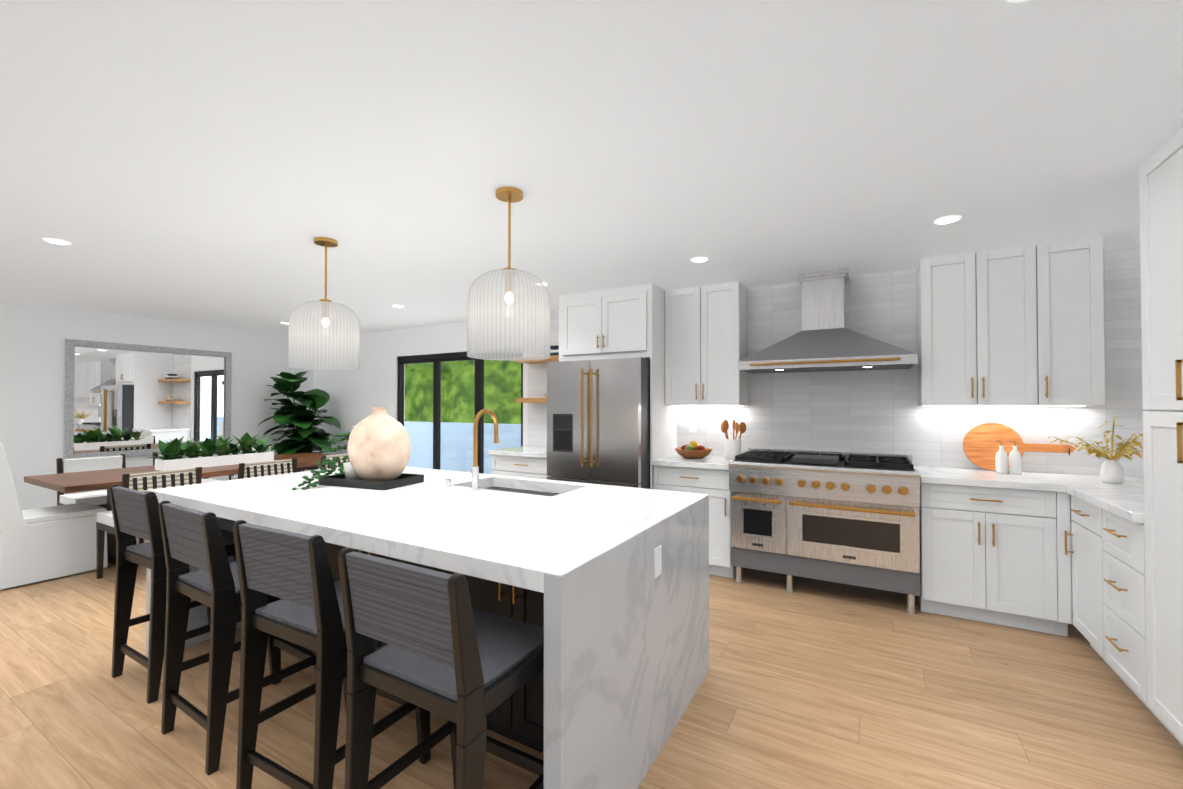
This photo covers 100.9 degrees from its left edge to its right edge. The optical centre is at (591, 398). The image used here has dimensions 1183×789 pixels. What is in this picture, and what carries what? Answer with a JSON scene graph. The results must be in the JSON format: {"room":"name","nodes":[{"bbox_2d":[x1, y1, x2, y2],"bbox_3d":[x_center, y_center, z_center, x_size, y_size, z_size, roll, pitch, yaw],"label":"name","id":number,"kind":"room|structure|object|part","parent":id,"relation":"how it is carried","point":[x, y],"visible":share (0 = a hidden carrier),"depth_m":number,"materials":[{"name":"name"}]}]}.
{"room":"dining room and kitchen","nodes":[
{"label":"dining room and kitchen","id":0,"kind":"room"},
{"bbox_2d":[0,301,313,510],"bbox_3d":[-6.366,0.227,4.418,0.150,2.440,7.980,0,-1,30],"label":"wall","id":1,"kind":"structure","parent":0,"point":[32,355],"depth_m":5.31,"materials":[{"name":"white paint"}]},
{"bbox_2d":[63,339,231,458],"bbox_3d":[-5.346,0.024,6.008,0.040,1.330,1.590,0,-1,30],"label":"wall mirror","id":2,"kind":"object","parent":1,"relation":"attached to","point":[128,400],"visible":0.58,"depth_m":5.87,"materials":[{"name":"silver metal"}]},
{"bbox_2d":[0,536,1182,788],"bbox_3d":[-2.266,1.466,2.054,9.600,0.100,7.980,0,-1,30],"label":"floor","id":3,"kind":"structure","parent":0,"point":[814,684],"depth_m":2.21,"materials":[{"name":"brown wood"}]},
{"bbox_2d":[0,442,107,589],"bbox_3d":[-4.502,0.887,3.992,0.540,1.110,0.671,0,-1,30],"label":"bench","id":4,"kind":"object","parent":3,"relation":"on","point":[43,544],"visible":0.9,"depth_m":3.83,"materials":[{"name":"white fabric"}]},
{"bbox_2d":[56,454,143,543],"bbox_3d":[-4.827,1.018,4.805,0.555,0.870,0.500,0,-1,30],"label":"chair","id":5,"kind":"object","parent":3,"relation":"on","point":[93,497],"visible":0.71,"depth_m":4.77,"materials":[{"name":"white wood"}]},
{"bbox_2d":[96,467,201,578],"bbox_3d":[-3.615,1.007,3.996,0.555,0.870,0.500,0,-1,30],"label":"chair","id":6,"kind":"object","parent":3,"relation":"on","point":[145,482],"visible":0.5,"depth_m":3.89,"materials":[{"name":"black wood"}]},
{"bbox_2d":[109,484,240,703],"bbox_3d":[-2.142,0.931,2.578,0.458,0.982,0.484,0,-1,30],"label":"stool","id":7,"kind":"object","parent":3,"relation":"on","point":[135,513],"visible":0.6,"depth_m":2.41,"materials":[{"name":"black wood"}]},
{"bbox_2d":[24,432,329,565],"bbox_3d":[-3.855,0.904,5.028,1.163,1.103,2.450,0,-1,30],"label":"dining table","id":8,"kind":"object","parent":3,"relation":"on","point":[224,461],"visible":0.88,"depth_m":4.71,"materials":[{"name":"brown wood"}]},
{"bbox_2d":[152,450,221,482],"bbox_3d":[-4.465,1.026,5.439,0.555,0.870,0.500,0,-1,30],"label":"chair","id":9,"kind":"object","parent":3,"relation":"on","point":[206,480],"visible":0.1,"depth_m":5.51,"materials":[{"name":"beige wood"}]},
{"bbox_2d":[158,500,316,774],"bbox_3d":[-1.511,0.926,2.142,0.474,0.982,0.500,0,-1,30],"label":"stool","id":10,"kind":"object","parent":3,"relation":"on","point":[192,537],"visible":0.81,"depth_m":1.96,"materials":[{"name":"black wood"}]},
{"bbox_2d":[227,445,271,479],"bbox_3d":[-4.107,1.034,6.064,0.555,0.870,0.500,0,-1,30],"label":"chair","id":11,"kind":"object","parent":3,"relation":"on","point":[232,477],"visible":0.04,"depth_m":5.95,"materials":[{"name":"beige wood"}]},
{"bbox_2d":[237,458,296,478],"bbox_3d":[-3.227,1.016,4.673,0.555,0.870,0.500,0,-1,30],"label":"chair","id":12,"kind":"object","parent":3,"relation":"on","point":[260,469],"visible":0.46,"depth_m":4.54,"materials":[{"name":"black wood"}]},
{"bbox_2d":[257,371,340,471],"bbox_3d":[-4.136,0.550,7.002,1.071,1.863,0.920,0,-1,30],"label":"fiddle-leaf fig plant","id":13,"kind":"object","parent":3,"relation":"on","point":[306,436],"visible":0.65,"depth_m":6.86,"materials":[{"name":"green plant"}]},
{"bbox_2d":[233,520,430,788],"bbox_3d":[-0.944,0.921,1.812,0.474,0.982,0.500,0,-1,30],"label":"stool","id":14,"kind":"object","parent":3,"relation":"on","point":[292,571],"visible":0.79,"depth_m":1.64,"materials":[{"name":"black wood"}]},
{"bbox_2d":[320,454,349,469],"bbox_3d":[-2.855,1.024,5.324,0.555,0.870,0.500,0,-1,30],"label":"chair","id":15,"kind":"object","parent":3,"relation":"on","point":[330,457],"visible":0.12,"depth_m":5.11,"materials":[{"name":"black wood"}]},
{"bbox_2d":[146,470,708,788],"bbox_3d":[-0.916,0.965,2.626,2.740,0.916,1.412,0,-1,30],"label":"kitchen island","id":16,"kind":"object","parent":3,"relation":"on","point":[606,587],"depth_m":1.89,"materials":[{"name":"white stone"}]},
{"bbox_2d":[292,432,361,489],"bbox_3d":[-1.594,0.361,3.011,0.398,0.307,0.622,0,-1,30],"label":"trailing plant","id":17,"kind":"object","parent":16,"relation":"on","point":[326,480],"depth_m":2.90,"materials":[{"name":"green plant"}]},
{"bbox_2d":[318,473,423,489],"bbox_3d":[-1.309,0.484,2.913,0.539,0.045,0.386,0,-1,30],"label":"tray","id":18,"kind":"object","parent":16,"relation":"on","point":[345,481],"depth_m":2.83,"materials":[{"name":"black wood"}]},
{"bbox_2d":[347,407,410,481],"bbox_3d":[-1.260,0.271,2.900,0.344,0.445,0.227,0,-1,30],"label":"vase","id":19,"kind":"object","parent":16,"relation":"on","point":[379,446],"depth_m":2.84,"materials":[{"name":"ceramic"}]},
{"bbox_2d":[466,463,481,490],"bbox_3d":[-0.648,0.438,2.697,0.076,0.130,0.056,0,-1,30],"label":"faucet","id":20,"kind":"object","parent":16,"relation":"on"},
{"bbox_2d":[338,547,543,788],"bbox_3d":[-0.399,0.917,1.468,0.458,0.982,0.484,0,-1,30],"label":"stool","id":21,"kind":"object","parent":3,"relation":"on","point":[455,659],"visible":0.9,"depth_m":1.33,"materials":[{"name":"black wood"}]},
{"bbox_2d":[488,446,547,478],"bbox_3d":[-0.545,0.996,5.120,0.845,0.919,0.640,0,-1,30],"label":"base cabinet","id":22,"kind":"object","parent":3,"relation":"on","point":[522,461],"depth_m":4.91,"materials":[{"name":"white paint"}]},
{"bbox_3d":[-0.545,0.558,5.126,0.845,0.043,0.640,0,-1,30],"label":"kitchen cabinets and countertop","id":23,"kind":"part","parent":22,"relation":"part of","materials":[{"name":"white stone"}]},
{"bbox_2d":[547,357,649,488],"bbox_3d":[0.173,0.556,4.547,0.912,1.785,0.890,0,-1,30],"label":"refrigerator","id":24,"kind":"object","parent":3,"relation":"on","point":[598,421],"visible":0.56,"depth_m":4.18,"materials":[{"name":"grey metal"}]},
{"bbox_2d":[559,283,676,488],"bbox_3d":[0.240,0.231,4.663,0.963,2.437,0.666,0,-1,30],"label":"cabinet","id":25,"kind":"object","parent":3,"relation":"on","point":[622,322],"visible":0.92,"depth_m":4.37,"materials":[{"name":"white paint"}]},
{"bbox_2d":[652,454,735,577],"bbox_3d":[0.958,0.985,4.260,0.663,0.919,0.640,0,-1,30],"label":"base cabinet","id":26,"kind":"object","parent":3,"relation":"on","point":[709,474],"depth_m":3.94,"materials":[{"name":"white paint"}]},
{"bbox_3d":[0.958,0.547,4.266,0.663,0.043,0.640,0,-1,30],"label":"kitchen cabinets and countertop","id":27,"kind":"part","parent":26,"relation":"part of","materials":[{"name":"white stone"}]},
{"bbox_2d":[675,441,711,458],"bbox_3d":[0.902,0.449,4.319,0.330,0.153,0.330,0,-1,30],"label":"bowl","id":28,"kind":"object","parent":26,"relation":"on","point":[692,450],"visible":1,"depth_m":4.24,"materials":[{"name":"wood"}]},
{"bbox_2d":[721,420,745,458],"bbox_3d":[1.244,0.354,4.293,0.226,0.341,0.152,0,-1,30],"label":"utensil crock","id":29,"kind":"object","parent":26,"relation":"on","point":[732,448],"visible":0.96,"depth_m":4.25,"materials":[{"name":"white ceramic"}]},
{"bbox_2d":[728,448,919,614],"bbox_3d":[1.753,0.936,3.737,1.226,1.005,0.748,0,-1,30],"label":"range","id":30,"kind":"object","parent":3,"relation":"on","point":[850,518],"visible":1,"depth_m":3.45,"materials":[{"name":"silver metal"}]},
{"bbox_2d":[915,466,1067,636],"bbox_3d":[2.639,0.972,3.295,0.734,0.919,0.643,0,-1,30],"label":"base cabinet","id":31,"kind":"object","parent":3,"relation":"on","point":[1000,556],"depth_m":3.05,"materials":[{"name":"white paint"}]},
{"bbox_3d":[2.617,0.534,3.314,0.684,0.043,0.643,0,-1,30],"label":"kitchen cabinets and countertop","id":32,"kind":"part","parent":31,"relation":"part of","materials":[{"name":"white stone"}]},
{"bbox_2d":[995,440,1021,473],"bbox_3d":[2.845,0.399,3.334,0.147,0.227,0.068,0,-1,15],"label":"bottle","id":33,"kind":"object","parent":31,"relation":"on","point":[1001,462],"visible":1,"depth_m":3.31,"materials":[{"name":"white ceramic"}]},
{"bbox_2d":[963,423,1073,469],"bbox_3d":[2.980,0.341,3.425,0.598,0.339,0.065,0,-1,30],"label":"cutting board","id":34,"kind":"object","parent":31,"relation":"on","point":[981,445],"visible":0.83,"depth_m":3.48,"materials":[{"name":"brown wood"}]},
{"bbox_2d":[1068,494,1091,646],"bbox_3d":[2.976,0.984,2.513,0.628,0.874,0.439,0,-1,30],"label":"base cabinet","id":35,"kind":"object","parent":3,"relation":"on","point":[1080,511],"depth_m":2.75,"materials":[{"name":"white paint"}]},
{"bbox_2d":[1092,504,1172,734],"bbox_3d":[2.773,0.979,2.158,0.628,0.874,0.507,0,-1,30],"label":"base cabinet","id":36,"kind":"object","parent":3,"relation":"on","point":[1118,543],"depth_m":2.30,"materials":[{"name":"white paint"}]},
{"bbox_2d":[1040,472,1143,523],"bbox_3d":[2.998,0.525,2.605,0.680,0.043,1.495,0,-1,30],"label":"countertop","id":37,"kind":"structure","parent":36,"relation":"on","point":[1125,499],"depth_m":2.64,"materials":[{"name":"white stone"}]},
{"bbox_2d":[1048,416,1142,483],"bbox_3d":[3.099,0.307,2.950,0.496,0.400,0.403,0,-1,30],"label":"potted plant","id":38,"kind":"object","parent":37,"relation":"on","point":[1111,471],"visible":0.96,"depth_m":2.91,"materials":[{"name":"white ceramic"}]},
{"bbox_2d":[1139,128,1182,745],"bbox_3d":[2.419,0.190,1.590,0.668,2.437,0.840,0,-1,30],"label":"pantry cabinet","id":39,"kind":"object","parent":3,"relation":"on","point":[1161,208],"visible":1,"depth_m":1.96,"materials":[{"name":"white paint"}]},
{"bbox_2d":[0,0,1182,334],"bbox_3d":[-2.266,-1.074,2.087,9.600,0.100,7.980,0,-1,30],"label":"ceiling","id":40,"kind":"structure","parent":0,"point":[214,162],"depth_m":1.95,"materials":[{"name":"white paint"}]},
{"bbox_2d":[42,238,71,244],"bbox_3d":[-3.429,-1.006,3.133,0.128,0.006,0.128,0,-1,30],"label":"recessed light","id":41,"kind":"object","parent":40,"relation":"in","point":[56,241],"visible":1,"depth_m":3.13,"materials":[{"name":"white plastic"}]},
{"bbox_2d":[288,237,359,369],"bbox_3d":[-1.697,-0.603,3.115,0.401,0.814,0.401,0,-1,30],"label":"pendant lamp","id":42,"kind":"object","parent":40,"relation":"hanging from","point":[323,334],"visible":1,"depth_m":2.96,"materials":[{"name":"glass"}]},
{"bbox_2d":[467,187,549,360],"bbox_3d":[-0.406,-0.612,2.411,0.401,0.814,0.401,0,-1,30],"label":"pendant lamp","id":43,"kind":"object","parent":40,"relation":"hanging from","point":[508,313],"visible":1,"depth_m":2.25,"materials":[{"name":"glass"}]},
{"bbox_2d":[691,257,708,262],"bbox_3d":[0.780,-1.001,3.523,0.128,0.006,0.128,0,-1,30],"label":"recessed light","id":44,"kind":"object","parent":40,"relation":"in","point":[699,259],"visible":1,"depth_m":3.51,"materials":[{"name":"white plastic"}]},
{"bbox_2d":[934,215,961,224],"bbox_3d":[2.019,-1.011,2.768,0.128,0.006,0.128,0,-1,30],"label":"recessed light","id":45,"kind":"object","parent":40,"relation":"in","point":[948,219],"visible":1,"depth_m":2.75,"materials":[{"name":"white plastic"}]},
{"bbox_2d":[1006,0,1028,2],"bbox_3d":[1.103,-1.032,1.207,0.128,0.006,0.128,0,-1,30],"label":"recessed light","id":46,"kind":"object","parent":40,"relation":"in","point":[1014,1],"visible":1,"depth_m":1.27,"materials":[{"name":"white plastic"}]},
{"bbox_2d":[313,321,1139,580],"bbox_3d":[-0.321,0.241,5.468,9.300,2.440,0.150,0,-1,30],"label":"wall","id":47,"kind":"structure","parent":0,"point":[356,396],"depth_m":6.95,"materials":[{"name":"white paint"}]},
{"bbox_2d":[395,352,523,473],"bbox_3d":[-1.722,0.442,6.238,2.222,2.060,0.101,0,-1,30],"label":"sliding glass door","id":48,"kind":"structure","parent":47,"relation":"in","point":[436,360],"depth_m":6.37,"materials":[{"name":"black metal"}]},
{"bbox_2d":[665,281,747,405],"bbox_3d":[1.035,-0.464,4.415,0.668,1.054,0.323,0,-1,30],"label":"upper cabinet","id":49,"kind":"object","parent":47,"relation":"attached to","point":[706,327],"depth_m":4.26,"materials":[{"name":"white paint"}]},
{"bbox_2d":[738,268,917,373],"bbox_3d":[1.819,-0.613,3.843,1.210,0.772,0.539,0,-1,30],"label":"range hood","id":50,"kind":"object","parent":47,"relation":"attached to","point":[824,339],"visible":1,"depth_m":3.78,"materials":[{"name":"silver metal"}]},
{"bbox_2d":[917,242,1052,405],"bbox_3d":[2.727,-0.477,3.446,0.688,1.054,0.323,0,-1,30],"label":"upper cabinet","id":51,"kind":"object","parent":47,"relation":"attached to","point":[1019,326],"depth_m":3.29,"materials":[{"name":"white paint"}]},
{"bbox_2d":[1053,236,1104,405],"bbox_3d":[3.082,-0.480,3.243,0.374,1.054,0.323,0,-1,30],"label":"upper cabinet","id":52,"kind":"object","parent":47,"relation":"attached to","point":[1078,301],"depth_m":3.07,"materials":[{"name":"white paint"}]},
{"label":"outside","id":53,"kind":"structure","parent":0,"visible":0},
{"bbox_2d":[404,360,520,473],"bbox_3d":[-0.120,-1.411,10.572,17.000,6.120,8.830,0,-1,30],"label":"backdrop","id":54,"kind":"structure","parent":53,"point":[449,450],"depth_m":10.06,"materials":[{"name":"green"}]},
{"bbox_3d":[1.835,0.164,-0.277,0.150,2.440,7.980,0,-1,30],"label":"wall","id":55,"kind":"structure","parent":0,"visible":0},
{"bbox_2d":[515,398,546,402],"bbox_3d":[-0.438,0.019,5.300,0.785,0.050,0.257,0,-1,30],"label":"floating shelf","id":56,"kind":"object","parent":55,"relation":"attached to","point":[530,400],"visible":0.48,"depth_m":5.28,"materials":[{"name":"brown wood"}]},
{"bbox_2d":[515,355,558,363],"bbox_3d":[-0.438,-0.426,5.306,0.785,0.050,0.257,0,-1,30],"label":"floating shelf","id":57,"kind":"object","parent":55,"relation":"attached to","point":[554,358],"visible":0.25,"depth_m":5.29,"materials":[{"name":"brown wood"}]},
{"bbox_2d":[550,345,558,355],"bbox_3d":[-0.376,-0.507,5.262,0.220,0.110,0.180,0,-1,30],"label":"bowl","id":58,"kind":"object","parent":57,"relation":"on","point":[554,350],"depth_m":5.19,"materials":[{"name":"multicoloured ceramic"}]},
{"bbox_2d":[527,243,1148,477],"bbox_3d":[1.471,-0.234,4.357,5.080,1.520,0.007,0,-1,30],"label":"tile backsplash","id":59,"kind":"structure","parent":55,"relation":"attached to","point":[872,411],"depth_m":3.82,"materials":[{"name":"white tile"}]},
{"bbox_2d":[689,420,696,431],"bbox_3d":[0.963,0.263,4.631,0.070,0.115,0.009,0,-1,30],"label":"outlet","id":60,"kind":"object","parent":59,"relation":"attached to","point":[692,425],"depth_m":4.63,"materials":[{"name":"white plastic"}]},
{"bbox_2d":[968,425,976,431],"bbox_3d":[2.803,0.249,3.577,0.070,0.115,0.009,0,-1,30],"label":"outlet","id":61,"kind":"object","parent":59,"relation":"attached to","point":[970,427],"depth_m":3.58,"materials":[{"name":"white plastic"}]}
]}

